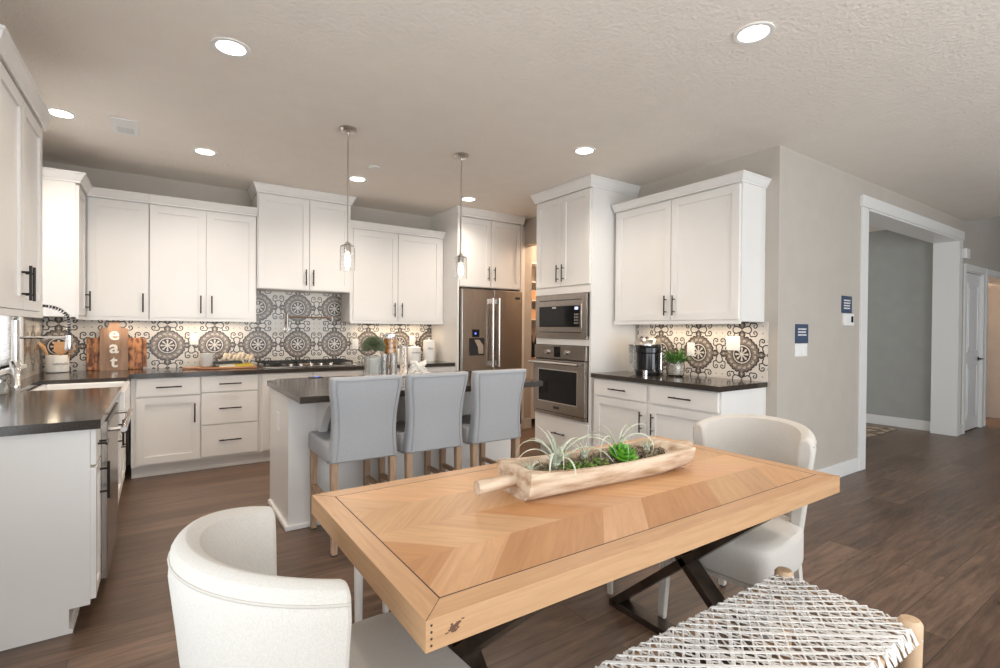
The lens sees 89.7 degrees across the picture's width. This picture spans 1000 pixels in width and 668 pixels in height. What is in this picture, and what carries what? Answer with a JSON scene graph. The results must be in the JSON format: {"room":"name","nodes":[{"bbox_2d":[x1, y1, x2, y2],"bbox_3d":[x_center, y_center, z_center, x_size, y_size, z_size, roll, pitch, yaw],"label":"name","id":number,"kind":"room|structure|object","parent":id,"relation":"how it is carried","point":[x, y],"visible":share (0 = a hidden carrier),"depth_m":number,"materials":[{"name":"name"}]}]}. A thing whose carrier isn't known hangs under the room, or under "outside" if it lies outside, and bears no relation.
{"room":"kitchen dining area","nodes":[
{"label":"kitchen dining area","id":0,"kind":"room"},
{"bbox_2d":[0,316,17,368],"bbox_3d":[-1.697,-0.087,0.861,0.120,2.768,8.770,0,1,-34],"label":"wall","id":1,"kind":"structure","parent":0,"point":[11,317],"depth_m":3.66,"materials":[{"name":"beige paint"}]},
{"bbox_2d":[0,317,26,375],"bbox_3d":[-3.253,-0.434,3.202,0.145,1.385,1.280,0,1,-34],"label":"window","id":2,"kind":"structure","parent":1,"relation":"in","point":[21,341],"depth_m":3.69,"materials":[{"name":"white paint"}]},
{"bbox_2d":[0,315,10,366],"bbox_3d":[-3.260,-0.402,3.198,0.036,1.266,1.080,0,1,-34],"label":"window blind","id":3,"kind":"object","parent":2,"relation":"attached to","point":[4,320],"visible":0.27,"depth_m":3.54,"materials":[{"name":"white"}]},
{"bbox_2d":[0,24,52,317],"bbox_3d":[-2.422,-0.661,2.357,0.350,1.153,1.077,0,1,-34],"label":"upper cabinet","id":4,"kind":"object","parent":1,"relation":"attached to","point":[24,113],"visible":1,"depth_m":2.38,"materials":[{"name":"white paint"}]},
{"bbox_2d":[22,317,42,379],"bbox_3d":[-3.802,0.094,4.090,0.010,0.486,0.810,0,1,-34],"label":"tile backsplash","id":5,"kind":"structure","parent":1,"relation":"attached to","point":[33,355],"depth_m":4.06,"materials":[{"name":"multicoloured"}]},
{"bbox_2d":[40,167,91,319],"bbox_3d":[-3.541,-0.690,4.036,0.378,1.143,0.530,0,1,-34],"label":"upper cabinet","id":6,"kind":"object","parent":1,"relation":"attached to","point":[64,192],"visible":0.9,"depth_m":3.88,"materials":[{"name":"white paint"}]},
{"bbox_2d":[42,161,535,464],"bbox_3d":[-0.029,-0.134,7.211,9.760,2.768,0.120,0,1,-34],"label":"wall","id":7,"kind":"structure","parent":0,"point":[100,178],"depth_m":5.06,"materials":[{"name":"beige paint"}]},
{"bbox_2d":[86,187,148,320],"bbox_3d":[-3.463,-0.694,4.570,0.445,1.143,0.395,0,1,-34],"label":"upper cabinet","id":8,"kind":"object","parent":7,"relation":"attached to","point":[117,221],"visible":0.93,"depth_m":4.45,"materials":[{"name":"white paint"}]},
{"bbox_2d":[43,317,251,371],"bbox_3d":[-3.339,0.090,4.895,1.661,0.486,0.010,0,1,-34],"label":"tile backsplash","id":9,"kind":"structure","parent":7,"relation":"attached to","point":[168,342],"depth_m":4.93,"materials":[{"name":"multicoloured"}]},
{"bbox_2d":[190,333,197,344],"bbox_3d":[-3.081,0.048,5.058,0.075,0.120,0.010,0,1,-34],"label":"wall outlet","id":10,"kind":"object","parent":9,"relation":"attached to","point":[193,336],"visible":1,"depth_m":5.06,"materials":[{"name":"white plastic"}]},
{"bbox_2d":[149,194,257,321],"bbox_3d":[-2.908,-0.694,4.945,0.888,1.143,0.395,0,1,-34],"label":"upper cabinet","id":11,"kind":"object","parent":7,"relation":"attached to","point":[202,254],"visible":1,"depth_m":4.79,"materials":[{"name":"white paint"}]},
{"bbox_2d":[252,291,340,364],"bbox_3d":[-2.258,-0.069,5.624,0.947,0.806,0.010,0,1,-34],"label":"tile backsplash","id":12,"kind":"structure","parent":7,"relation":"attached to","point":[307,338],"depth_m":5.61,"materials":[{"name":"grey"}]},
{"bbox_2d":[283,314,332,332],"bbox_3d":[-2.145,-0.117,5.631,0.518,0.208,0.079,0,1,-30],"label":"pot filler","id":13,"kind":"object","parent":12,"relation":"attached to","point":[286,329],"visible":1,"depth_m":5.53,"materials":[{"name":"silver metal"}]},
{"bbox_2d":[247,181,356,293],"bbox_3d":[-2.136,-0.988,5.444,1.035,1.054,0.425,0,1,-34],"label":"upper cabinet","id":14,"kind":"object","parent":7,"relation":"attached to","point":[300,233],"visible":0.98,"depth_m":5.28,"materials":[{"name":"white paint"}]},
{"bbox_2d":[341,322,431,361],"bbox_3d":[-1.381,0.092,6.221,1.175,0.486,0.010,0,1,-34],"label":"tile backsplash","id":15,"kind":"structure","parent":7,"relation":"attached to","point":[349,331],"depth_m":6.11,"materials":[{"name":"grey"}]},
{"bbox_2d":[341,220,445,324],"bbox_3d":[-1.288,-0.692,6.042,1.213,1.143,0.395,0,1,-34],"label":"upper cabinet","id":16,"kind":"object","parent":7,"relation":"attached to","point":[397,277],"visible":0.94,"depth_m":5.89,"materials":[{"name":"white paint"}]},
{"bbox_2d":[531,262,535,418],"bbox_3d":[0.755,-0.070,7.326,1.200,2.450,0.550,0,1,-34],"label":"pantry shelving","id":17,"kind":"object","parent":7,"relation":"attached to","point":[533,412],"visible":0.02,"depth_m":6.86,"materials":[{"name":"white paint"}]},
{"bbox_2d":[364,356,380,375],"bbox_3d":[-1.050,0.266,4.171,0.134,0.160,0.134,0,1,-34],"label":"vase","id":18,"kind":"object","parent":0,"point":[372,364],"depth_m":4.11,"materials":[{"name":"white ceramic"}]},
{"bbox_2d":[0,0,999,231],"bbox_3d":[2.156,-1.693,3.487,9.803,0.450,9.200,0,1,-34],"label":"ceiling","id":19,"kind":"structure","parent":0,"point":[902,97],"depth_m":3.04,"materials":[{"name":"paint"}]},
{"bbox_2d":[47,107,77,119],"bbox_3d":[-2.997,-1.501,3.422,0.184,0.007,0.184,0,1,-34],"label":"recessed light","id":20,"kind":"object","parent":19,"relation":"in","point":[56,112],"visible":0.73,"depth_m":3.42,"materials":[{"name":"white paint"}]},
{"bbox_2d":[109,116,138,136],"bbox_3d":[-2.720,-1.501,3.644,0.160,0.008,0.330,0,1,-34],"label":"ceiling vent","id":21,"kind":"object","parent":19,"relation":"in","point":[119,125],"visible":1,"depth_m":3.63,"materials":[{"name":"metal"}]},
{"bbox_2d":[192,148,217,155],"bbox_3d":[-2.437,-1.503,4.151,0.184,0.007,0.184,0,1,-34],"label":"recessed light","id":22,"kind":"object","parent":19,"relation":"in","point":[202,151],"visible":1,"depth_m":4.14,"materials":[{"name":"white paint"}]},
{"bbox_2d":[211,37,250,57],"bbox_3d":[-1.394,-1.481,2.604,0.184,0.007,0.184,0,1,-34],"label":"recessed light","id":23,"kind":"object","parent":19,"relation":"in","point":[229,47],"visible":1,"depth_m":2.60,"materials":[{"name":"white paint"}]},
{"bbox_2d":[339,125,356,270],"bbox_3d":[-1.108,-0.979,3.656,0.124,1.030,0.124,0,1,-34],"label":"pendant light","id":24,"kind":"object","parent":19,"relation":"hanging from","point":[347,251],"visible":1,"depth_m":3.63,"materials":[{"name":"silver metal"}]},
{"bbox_2d":[349,176,366,181],"bbox_3d":[-1.384,-1.502,4.878,0.184,0.007,0.184,0,1,-34],"label":"recessed light","id":25,"kind":"object","parent":19,"relation":"in","point":[351,178],"visible":0.94,"depth_m":4.88,"materials":[{"name":"white paint"}]},
{"bbox_2d":[454,152,468,278],"bbox_3d":[-0.324,-0.978,4.186,0.124,1.030,0.124,0,1,-34],"label":"pendant light","id":26,"kind":"object","parent":19,"relation":"hanging from","point":[460,261],"visible":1,"depth_m":4.16,"materials":[{"name":"silver metal"}]},
{"bbox_2d":[573,146,595,154],"bbox_3d":[0.683,-1.480,4.062,0.184,0.007,0.184,0,1,-34],"label":"recessed light","id":27,"kind":"object","parent":19,"relation":"in","point":[585,150],"visible":1,"depth_m":4.05,"materials":[{"name":"white paint"}]},
{"bbox_2d":[733,22,774,44],"bbox_3d":[1.234,-1.460,2.444,0.184,0.007,0.184,0,1,-34],"label":"recessed light","id":28,"kind":"object","parent":19,"relation":"in","point":[756,32],"visible":1,"depth_m":2.44,"materials":[{"name":"white paint"}]},
{"bbox_2d":[0,417,999,667],"bbox_3d":[4.008,1.351,4.904,14.863,0.100,10.800,0,1,-34],"label":"floor","id":29,"kind":"structure","parent":0,"point":[915,532],"depth_m":2.76,"materials":[{"name":"brown wood"}]},
{"bbox_2d":[0,429,109,650],"bbox_3d":[-2.076,0.846,2.124,0.668,0.872,0.225,0,1,-34],"label":"base cabinet","id":30,"kind":"object","parent":29,"relation":"on","point":[50,483],"visible":0.93,"depth_m":2.11,"materials":[{"name":"white paint"}]},
{"bbox_2d":[100,402,132,578],"bbox_3d":[-2.306,0.843,2.545,0.699,0.868,0.712,0,1,-34],"label":"dishwasher","id":31,"kind":"object","parent":29,"relation":"on","point":[109,452],"visible":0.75,"depth_m":2.49,"materials":[{"name":"silver metal"}]},
{"bbox_2d":[118,425,128,502],"bbox_3d":[-3.009,0.953,3.503,0.668,0.620,0.800,0,1,-34],"label":"base cabinet","id":32,"kind":"object","parent":29,"relation":"on","point":[121,449],"visible":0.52,"depth_m":3.64,"materials":[{"name":"white paint"}]},
{"bbox_2d":[125,433,127,469],"bbox_3d":[-3.517,0.816,4.213,0.622,0.872,0.945,0,1,-34],"label":"base cabinet","id":33,"kind":"object","parent":29,"relation":"on","point":[126,452],"visible":0.09,"depth_m":4.22,"materials":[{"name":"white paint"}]},
{"bbox_2d":[0,360,454,436],"bbox_3d":[-1.585,0.373,4.185,3.790,0.040,3.159,0,1,-34],"label":"countertop","id":34,"kind":"structure","parent":33,"relation":"on","point":[23,411],"depth_m":2.88,"materials":[{"name":"brown stone"}]},
{"bbox_2d":[0,375,8,393],"bbox_3d":[-2.965,0.301,2.973,0.083,0.105,0.083,0,1,-34],"label":"jar","id":35,"kind":"object","parent":34,"relation":"on","point":[4,380],"visible":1,"depth_m":2.96,"materials":[{"name":"clear glass"}]},
{"bbox_2d":[9,303,73,386],"bbox_3d":[-3.061,0.072,3.349,0.324,0.556,0.144,0,1,-34],"label":"kitchen faucet","id":36,"kind":"object","parent":34,"relation":"on","point":[15,362],"visible":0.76,"depth_m":3.31,"materials":[{"name":"silver metal"}]},
{"bbox_2d":[45,355,68,372],"bbox_3d":[-3.859,0.259,4.379,0.161,0.150,0.169,0,1,-34],"label":"utensil crock","id":37,"kind":"object","parent":34,"relation":"on","point":[53,363],"visible":0.99,"depth_m":4.32,"materials":[{"name":"white ceramic"}]},
{"bbox_2d":[54,342,66,354],"bbox_3d":[-3.850,0.186,4.401,0.090,0.235,0.008,0,1,-34],"label":"wooden utensil","id":38,"kind":"object","parent":37,"relation":"in","point":[59,347],"visible":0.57,"depth_m":4.39,"materials":[{"name":"brown wood"}]},
{"bbox_2d":[30,381,130,426],"bbox_3d":[-2.950,0.508,3.538,0.530,0.260,0.775,0,1,-34],"label":"farmhouse sink","id":39,"kind":"object","parent":34,"relation":"in","point":[124,400],"visible":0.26,"depth_m":3.75,"materials":[{"name":"white ceramic"}]},
{"bbox_2d":[100,322,127,370],"bbox_3d":[-3.576,0.112,4.655,0.208,0.447,0.059,0,1,-34],"label":"cutting board","id":40,"kind":"object","parent":34,"relation":"on","point":[113,338],"visible":1,"depth_m":4.65,"materials":[{"name":"brown wood"}]},
{"bbox_2d":[86,338,146,370],"bbox_3d":[-3.579,0.185,4.698,0.448,0.299,0.046,0,1,-34],"label":"board","id":41,"kind":"object","parent":34,"relation":"on","point":[137,347],"visible":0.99,"depth_m":4.74,"materials":[{"name":"orange wood"}]},
{"bbox_2d":[182,365,256,369],"bbox_3d":[-2.736,0.327,4.918,0.630,0.028,0.180,0,1,-31],"label":"wooden tray","id":42,"kind":"object","parent":34,"relation":"on","point":[253,366],"visible":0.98,"depth_m":4.83,"materials":[{"name":"brown wood"}]},
{"bbox_2d":[218,362,252,366],"bbox_3d":[-2.627,0.304,4.985,0.295,0.028,0.160,0,1,-32],"label":"book","id":43,"kind":"object","parent":42,"relation":"on","point":[246,363],"visible":0.86,"depth_m":4.92,"materials":[{"name":"white paper"}]},
{"bbox_2d":[213,360,241,363],"bbox_3d":[-2.691,0.278,4.949,0.250,0.022,0.165,0,1,-36],"label":"book","id":44,"kind":"object","parent":43,"relation":"on","point":[234,361],"visible":0.89,"depth_m":4.89,"materials":[{"name":"white paper"}]},
{"bbox_2d":[222,352,253,360],"bbox_3d":[-2.602,0.224,5.001,0.295,0.084,0.112,0,1,-34],"label":"linen cloth","id":45,"kind":"object","parent":44,"relation":"on","point":[242,355],"visible":1,"depth_m":4.97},
{"bbox_2d":[256,359,355,367],"bbox_3d":[-2.082,0.313,5.406,0.920,0.050,0.480,0,1,-34],"label":"gas cooktop","id":46,"kind":"object","parent":34,"relation":"in","point":[308,362],"visible":1,"depth_m":5.32,"materials":[{"name":"silver metal"}]},
{"bbox_2d":[408,345,420,361],"bbox_3d":[-1.060,0.234,6.215,0.159,0.207,0.162,0,1,-20],"label":"canister","id":47,"kind":"object","parent":34,"relation":"on","point":[414,352],"visible":0.98,"depth_m":6.15,"materials":[{"name":"white ceramic"}]},
{"bbox_2d":[423,338,434,360],"bbox_3d":[-0.889,0.192,6.301,0.147,0.292,0.158,0,1,-34],"label":"canister","id":48,"kind":"object","parent":34,"relation":"on","point":[428,345],"visible":0.99,"depth_m":6.25,"materials":[{"name":"white ceramic"}]},
{"bbox_2d":[131,376,199,478],"bbox_3d":[-3.101,0.815,4.669,0.510,0.872,0.669,0,1,-34],"label":"base cabinet","id":49,"kind":"object","parent":29,"relation":"on","point":[165,418],"visible":0.98,"depth_m":4.43,"materials":[{"name":"white paint"}]},
{"bbox_2d":[200,374,258,469],"bbox_3d":[-2.689,0.816,4.947,0.482,0.872,0.669,0,1,-34],"label":"base cabinet","id":50,"kind":"object","parent":29,"relation":"on","point":[228,403],"visible":0.98,"depth_m":4.70,"materials":[{"name":"white paint"}]},
{"bbox_2d":[257,370,360,461],"bbox_3d":[-2.070,0.816,5.366,1.010,0.872,0.669,0,1,-34],"label":"base cabinet","id":51,"kind":"object","parent":29,"relation":"on","point":[263,454],"visible":0.27,"depth_m":4.88,"materials":[{"name":"white paint"}]},
{"bbox_2d":[167,506,470,667],"bbox_3d":[-0.386,0.855,1.161,0.640,0.898,0.550,0,1,-39],"label":"barrel chair","id":52,"kind":"object","parent":29,"relation":"on","point":[231,608],"visible":0.94,"depth_m":0.89,"materials":[{"name":"beige fabric"}]},
{"bbox_2d":[308,374,402,556],"bbox_3d":[-0.927,0.763,3.175,0.430,1.035,0.592,0,1,-34],"label":"bar stool","id":53,"kind":"object","parent":29,"relation":"on","point":[363,408],"visible":0.86,"depth_m":2.96,"materials":[{"name":"grey fabric"}]},
{"bbox_2d":[354,566,388,622],"bbox_3d":[-0.408,1.073,2.273,0.402,0.440,0.345,0,1,6],"label":"chair","id":54,"kind":"object","parent":29,"relation":"on","point":[358,578],"visible":0.08,"depth_m":2.13,"materials":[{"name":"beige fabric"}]},
{"bbox_2d":[268,388,510,531],"bbox_3d":[-0.731,0.840,3.890,1.810,0.872,1.009,0,1,-34],"label":"kitchen island","id":55,"kind":"object","parent":29,"relation":"on","point":[291,422],"visible":0.2,"depth_m":3.42,"materials":[{"name":"white paint"}]},
{"bbox_2d":[267,370,542,403],"bbox_3d":[-0.746,0.378,3.922,1.812,0.048,1.190,0,1,-34],"label":"island countertop","id":56,"kind":"structure","parent":55,"relation":"on","point":[315,389],"depth_m":3.51,"materials":[{"name":"brown stone"}]},
{"bbox_2d":[365,372,430,376],"bbox_3d":[-0.864,0.349,4.311,0.600,0.016,0.270,0,1,-36],"label":"serving tray","id":57,"kind":"object","parent":56,"relation":"on","point":[403,375],"visible":0.2,"depth_m":4.40,"materials":[{"name":"white stone"}]},
{"bbox_2d":[361,335,385,375],"bbox_3d":[-1.050,0.178,4.172,0.213,0.337,0.212,0,1,-34],"label":"potted herb","id":58,"kind":"object","parent":57,"relation":"on","point":[372,364],"visible":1,"depth_m":4.12,"materials":[{"name":"plant"}]},
{"bbox_2d":[381,353,387,374],"bbox_3d":[-0.953,0.255,4.147,0.058,0.185,0.058,0,1,-34],"label":"drinking glass","id":59,"kind":"object","parent":57,"relation":"on","point":[384,357],"visible":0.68,"depth_m":4.12,"materials":[{"name":"white"}]},
{"bbox_2d":[382,332,397,374],"bbox_3d":[-0.942,0.166,4.304,0.132,0.360,0.132,0,1,-34],"label":"apothecary jar","id":60,"kind":"object","parent":57,"relation":"on","point":[391,340],"visible":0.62,"depth_m":4.25,"materials":[{"name":"clear glass"}]},
{"bbox_2d":[390,353,396,374],"bbox_3d":[-0.889,0.255,4.190,0.058,0.185,0.058,0,1,-34],"label":"drinking glass","id":61,"kind":"object","parent":57,"relation":"on","point":[393,356],"visible":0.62,"depth_m":4.17,"materials":[{"name":"white"}]},
{"bbox_2d":[400,346,407,373],"bbox_3d":[-0.832,0.224,4.343,0.072,0.245,0.072,0,1,-34],"label":"drinking glass","id":62,"kind":"object","parent":57,"relation":"on","point":[403,349],"visible":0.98,"depth_m":4.31,"materials":[{"name":"white"}]},
{"bbox_2d":[408,360,426,373],"bbox_3d":[-0.720,0.290,4.401,0.145,0.125,0.140,0,1,8],"label":"knot","id":63,"kind":"object","parent":57,"relation":"on","point":[415,366],"visible":0.97,"depth_m":4.35,"materials":[{"name":"white ceramic"}]},
{"bbox_2d":[361,366,454,374],"bbox_3d":[-1.182,0.817,5.967,1.130,0.872,0.669,0,1,-34],"label":"base cabinet","id":64,"kind":"object","parent":29,"relation":"on","point":[444,368],"visible":0.04,"depth_m":5.91,"materials":[{"name":"white paint"}]},
{"bbox_2d":[378,371,467,482],"bbox_3d":[-0.542,0.764,3.434,0.430,1.035,0.592,0,1,-34],"label":"bar stool","id":65,"kind":"object","parent":29,"relation":"on","point":[433,401],"visible":0.8,"depth_m":3.21,"materials":[{"name":"grey fabric"}]},
{"bbox_2d":[429,206,525,430],"bbox_3d":[-0.262,-0.128,6.527,1.111,2.766,0.751,0,1,-34],"label":"refrigerator surround","id":66,"kind":"object","parent":29,"relation":"on","point":[493,243],"visible":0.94,"depth_m":6.22,"materials":[{"name":"white paint"}]},
{"bbox_2d":[439,369,526,471],"bbox_3d":[-0.143,0.764,3.705,0.430,1.035,0.592,0,1,-34],"label":"bar stool","id":67,"kind":"object","parent":29,"relation":"on","point":[496,395],"visible":0.73,"depth_m":3.48,"materials":[{"name":"grey fabric"}]},
{"bbox_2d":[459,287,521,423],"bbox_3d":[-0.258,0.333,6.462,0.892,1.805,0.765,0,1,-34],"label":"refrigerator","id":68,"kind":"object","parent":29,"relation":"on","point":[490,320],"visible":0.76,"depth_m":6.16,"materials":[{"name":"silver metal"}]},
{"bbox_2d":[312,436,839,667],"bbox_3d":[0.337,0.920,1.797,1.742,0.765,0.863,0,1,-34],"label":"dining table","id":69,"kind":"object","parent":29,"relation":"on","point":[459,568],"visible":0.88,"depth_m":1.43,"materials":[{"name":"brown wood"}]},
{"bbox_2d":[473,437,695,501],"bbox_3d":[0.370,0.489,1.864,1.040,0.097,0.224,0,1,-31],"label":"trough","id":70,"kind":"object","parent":69,"relation":"on","point":[525,484],"visible":0.77,"depth_m":1.72,"materials":[{"name":"brown wood"}]},
{"bbox_2d":[517,427,615,479],"bbox_3d":[0.227,0.401,1.742,0.334,0.153,0.260,0,1,5],"label":"air plant","id":71,"kind":"object","parent":70,"relation":"in","point":[557,456],"visible":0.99,"depth_m":1.73,"materials":[{"name":"green plant"}]},
{"bbox_2d":[558,457,609,469],"bbox_3d":[0.297,0.462,1.766,0.217,0.036,0.090,0,1,-34],"label":"moss","id":72,"kind":"object","parent":70,"relation":"in","point":[596,461],"visible":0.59,"depth_m":1.75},
{"bbox_2d":[573,441,599,461],"bbox_3d":[0.313,0.448,1.864,0.117,0.074,0.117,0,1,-34],"label":"air plant","id":73,"kind":"object","parent":70,"relation":"in","point":[585,452],"visible":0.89,"depth_m":1.85,"materials":[{"name":"green plant"}]},
{"bbox_2d":[525,442,667,470],"bbox_3d":[0.385,0.473,1.874,0.682,0.057,0.190,0,1,-34],"label":"moss","id":74,"kind":"object","parent":70,"relation":"in","point":[640,452],"visible":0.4,"depth_m":1.87,"materials":[{"name":"plant"}]},
{"bbox_2d":[583,424,653,461],"bbox_3d":[0.445,0.417,1.925,0.285,0.143,0.256,0,1,-34],"label":"air plant","id":75,"kind":"object","parent":70,"relation":"in","point":[611,436],"visible":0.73,"depth_m":1.90,"materials":[{"name":"green plant"}]},
{"bbox_2d":[609,442,638,461],"bbox_3d":[0.461,0.441,1.869,0.117,0.066,0.107,0,1,-43],"label":"succulent","id":76,"kind":"object","parent":70,"relation":"in","point":[621,450],"visible":0.94,"depth_m":1.85,"materials":[{"name":"green plant"}]},
{"bbox_2d":[530,174,640,452],"bbox_3d":[0.859,-0.108,5.249,0.686,2.766,0.925,0,1,-34],"label":"oven tower","id":77,"kind":"object","parent":29,"relation":"on","point":[576,237],"visible":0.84,"depth_m":4.91,"materials":[{"name":"white paint"}]},
{"bbox_2d":[528,344,588,422],"bbox_3d":[0.777,0.474,5.218,0.614,0.728,0.790,0,1,-34],"label":"wall oven","id":78,"kind":"object","parent":77,"relation":"in","point":[563,370],"visible":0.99,"depth_m":5.02,"materials":[{"name":"silver metal"}]},
{"bbox_2d":[536,292,589,338],"bbox_3d":[0.820,-0.177,5.229,0.532,0.448,0.800,0,1,-34],"label":"microwave","id":79,"kind":"object","parent":77,"relation":"in","point":[560,316],"visible":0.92,"depth_m":5.03,"materials":[{"name":"silver metal"}]},
{"bbox_2d":[607,581,612,593],"bbox_3d":[0.415,1.075,2.705,0.374,0.440,0.368,1,1,9],"label":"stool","id":80,"kind":"object","parent":29,"relation":"on","point":[609,584],"visible":0.03,"depth_m":2.51,"materials":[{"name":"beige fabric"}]},
{"bbox_2d":[593,378,649,445],"bbox_3d":[1.293,0.848,4.621,0.669,0.872,0.655,0,1,-34],"label":"base cabinet","id":81,"kind":"object","parent":29,"relation":"on","point":[617,404],"visible":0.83,"depth_m":4.45,"materials":[{"name":"white paint"}]},
{"bbox_2d":[649,384,765,443],"bbox_3d":[1.658,0.856,4.082,0.669,0.872,0.644,0,1,-34],"label":"base cabinet","id":82,"kind":"object","parent":29,"relation":"on","point":[674,412],"visible":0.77,"depth_m":3.91,"materials":[{"name":"white paint"}]},
{"bbox_2d":[591,371,767,391],"bbox_3d":[1.488,0.394,4.352,0.649,0.040,1.316,0,1,-34],"label":"countertop","id":83,"kind":"structure","parent":82,"relation":"on","point":[714,384],"depth_m":4.07,"materials":[{"name":"brown stone"}]},
{"bbox_2d":[628,338,662,375],"bbox_3d":[1.343,0.202,4.623,0.283,0.336,0.372,1,1,28],"label":"coffee maker","id":84,"kind":"object","parent":83,"relation":"on","point":[644,353],"visible":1,"depth_m":4.50,"materials":[{"name":"black plastic"}]},
{"bbox_2d":[658,348,694,376],"bbox_3d":[1.536,0.247,4.470,0.304,0.252,0.291,0,1,-14],"label":"plant","id":85,"kind":"object","parent":83,"relation":"on","point":[675,366],"visible":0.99,"depth_m":4.41,"materials":[{"name":"green plant"}]},
{"bbox_2d":[658,414,816,661],"bbox_3d":[1.102,0.855,2.305,0.640,0.898,0.550,0,1,-41],"label":"barrel chair","id":86,"kind":"object","parent":29,"relation":"on","point":[753,557],"visible":0.58,"depth_m":2.19,"materials":[{"name":"beige fabric"}]},
{"bbox_2d":[595,566,923,667],"bbox_3d":[0.650,1.079,1.339,1.210,0.461,0.433,0,1,-34],"label":"bench","id":87,"kind":"object","parent":29,"relation":"on","point":[904,648],"visible":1,"depth_m":1.47,"materials":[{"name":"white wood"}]},
{"bbox_2d":[866,425,896,437],"bbox_3d":[3.833,1.275,6.958,2.350,0.009,2.000,0,1,-34],"label":"area rug","id":88,"kind":"object","parent":29,"relation":"on","point":[871,430],"visible":0.14,"depth_m":6.68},
{"bbox_2d":[523,145,787,418],"bbox_3d":[1.129,-0.111,5.572,0.120,2.768,3.894,0,1,-34],"label":"wall","id":89,"kind":"structure","parent":0,"point":[772,163],"depth_m":3.98,"materials":[{"name":"beige paint"}]},
{"bbox_2d":[523,418,530,428],"bbox_3d":[0.355,1.193,6.699,0.135,0.130,0.030,0,1,-34],"label":"baseboard","id":90,"kind":"structure","parent":89,"relation":"attached to","point":[526,422],"depth_m":6.68,"materials":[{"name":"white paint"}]},
{"bbox_2d":[611,170,771,324],"bbox_3d":[1.604,-0.658,4.409,0.393,1.148,1.330,0,1,-34],"label":"upper cabinet","id":91,"kind":"object","parent":89,"relation":"attached to","point":[694,253],"visible":1,"depth_m":4.14,"materials":[{"name":"white paint"}]},
{"bbox_2d":[637,322,768,381],"bbox_3d":[1.756,0.135,4.526,0.010,0.478,1.315,0,1,-34],"label":"tile backsplash","id":92,"kind":"structure","parent":89,"relation":"attached to","point":[712,359],"depth_m":4.34,"materials":[{"name":"grey"}]},
{"bbox_2d":[687,342,694,355],"bbox_3d":[1.728,0.138,4.552,0.010,0.120,0.075,0,1,-34],"label":"wall outlet","id":93,"kind":"object","parent":92,"relation":"attached to","point":[690,346],"visible":0.95,"depth_m":4.55,"materials":[{"name":"white plastic"}]},
{"bbox_2d":[726,336,739,350],"bbox_3d":[1.955,0.077,4.216,0.010,0.120,0.120,0,1,-34],"label":"light switch","id":94,"kind":"object","parent":92,"relation":"attached to","point":[732,342],"visible":1,"depth_m":4.21,"materials":[{"name":"white plastic"}]},
{"bbox_2d":[784,149,999,469],"bbox_3d":[6.051,-0.850,6.688,9.283,4.300,0.245,0,1,-34],"label":"wall","id":95,"kind":"structure","parent":0,"point":[824,209],"depth_m":4.44,"materials":[{"name":"beige paint"}]},
{"bbox_2d":[795,344,806,356],"bbox_3d":[2.479,0.132,4.131,0.200,0.105,0.010,0,1,-34],"label":"light switch","id":96,"kind":"object","parent":95,"relation":"attached to","point":[800,349],"visible":1,"depth_m":4.12,"materials":[{"name":"white plastic"}]},
{"bbox_2d":[795,324,807,342],"bbox_3d":[2.483,-0.003,4.133,0.210,0.156,0.007,0,1,-34],"label":"wall sign","id":97,"kind":"object","parent":95,"relation":"attached to","point":[801,330],"visible":1,"depth_m":4.12,"materials":[{"name":"blue"}]},
{"bbox_2d":[841,296,851,312],"bbox_3d":[3.172,-0.270,4.595,0.205,0.155,0.007,0,1,-34],"label":"wall sign","id":98,"kind":"object","parent":95,"relation":"attached to","point":[846,301],"visible":1,"depth_m":4.59,"materials":[{"name":"blue"}]},
{"bbox_2d":[842,313,853,325],"bbox_3d":[3.187,-0.132,4.596,0.190,0.110,0.026,0,1,-34],"label":"thermostat","id":99,"kind":"object","parent":95,"relation":"attached to","point":[847,319],"visible":1,"depth_m":4.56,"materials":[{"name":"white plastic"}]},
{"bbox_2d":[815,424,962,476],"bbox_3d":[4.078,1.234,5.226,4.645,0.130,0.015,0,1,-34],"label":"baseboard","id":100,"kind":"structure","parent":95,"relation":"attached to","point":[841,469],"depth_m":4.59,"materials":[{"name":"white paint"}]},
{"bbox_2d":[857,194,964,470],"bbox_3d":[4.592,-0.007,5.695,3.060,2.610,0.275,0,1,-34],"label":"trim","id":101,"kind":"structure","parent":95,"relation":"attached to","point":[947,241],"depth_m":6.38,"materials":[{"name":"white paint"}]},
{"bbox_2d":[963,248,969,258],"bbox_3d":[6.005,-1.034,6.473,0.150,0.130,0.055,0,1,-34],"label":"door chime","id":102,"kind":"object","parent":95,"relation":"attached to","point":[966,252],"visible":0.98,"depth_m":6.43,"materials":[{"name":"white plastic"}]},
{"bbox_2d":[961,263,985,433],"bbox_3d":[6.351,0.193,6.816,0.920,2.215,0.145,0,1,-34],"label":"trim","id":103,"kind":"structure","parent":95,"relation":"attached to","point":[968,268],"depth_m":6.93,"materials":[{"name":"white paint"}]},
{"bbox_2d":[965,273,982,430],"bbox_3d":[6.379,0.239,6.776,0.726,2.095,0.093,0,1,-34],"label":"door","id":104,"kind":"structure","parent":95,"relation":"in","point":[973,281],"depth_m":6.79,"materials":[{"name":"white"}]},
{"bbox_2d":[983,269,999,426],"bbox_3d":[7.234,0.193,7.488,1.205,2.215,0.270,0,1,-34],"label":"trim","id":105,"kind":"structure","parent":95,"relation":"attached to","point":[991,275],"depth_m":7.06,"materials":[{"name":"white paint"}]},
{"bbox_2d":[866,230,932,420],"bbox_3d":[4.798,-0.108,8.202,0.100,2.768,3.649,0,1,-34],"label":"wall","id":106,"kind":"structure","parent":0,"point":[900,266],"depth_m":7.00,"materials":[{"name":"grey paint"}]},
{"bbox_2d":[866,414,929,430],"bbox_3d":[4.741,1.211,8.182,0.015,0.130,3.649,0,1,-34],"label":"baseboard","id":107,"kind":"structure","parent":106,"relation":"attached to","point":[870,418],"depth_m":6.99,"materials":[{"name":"white paint"}]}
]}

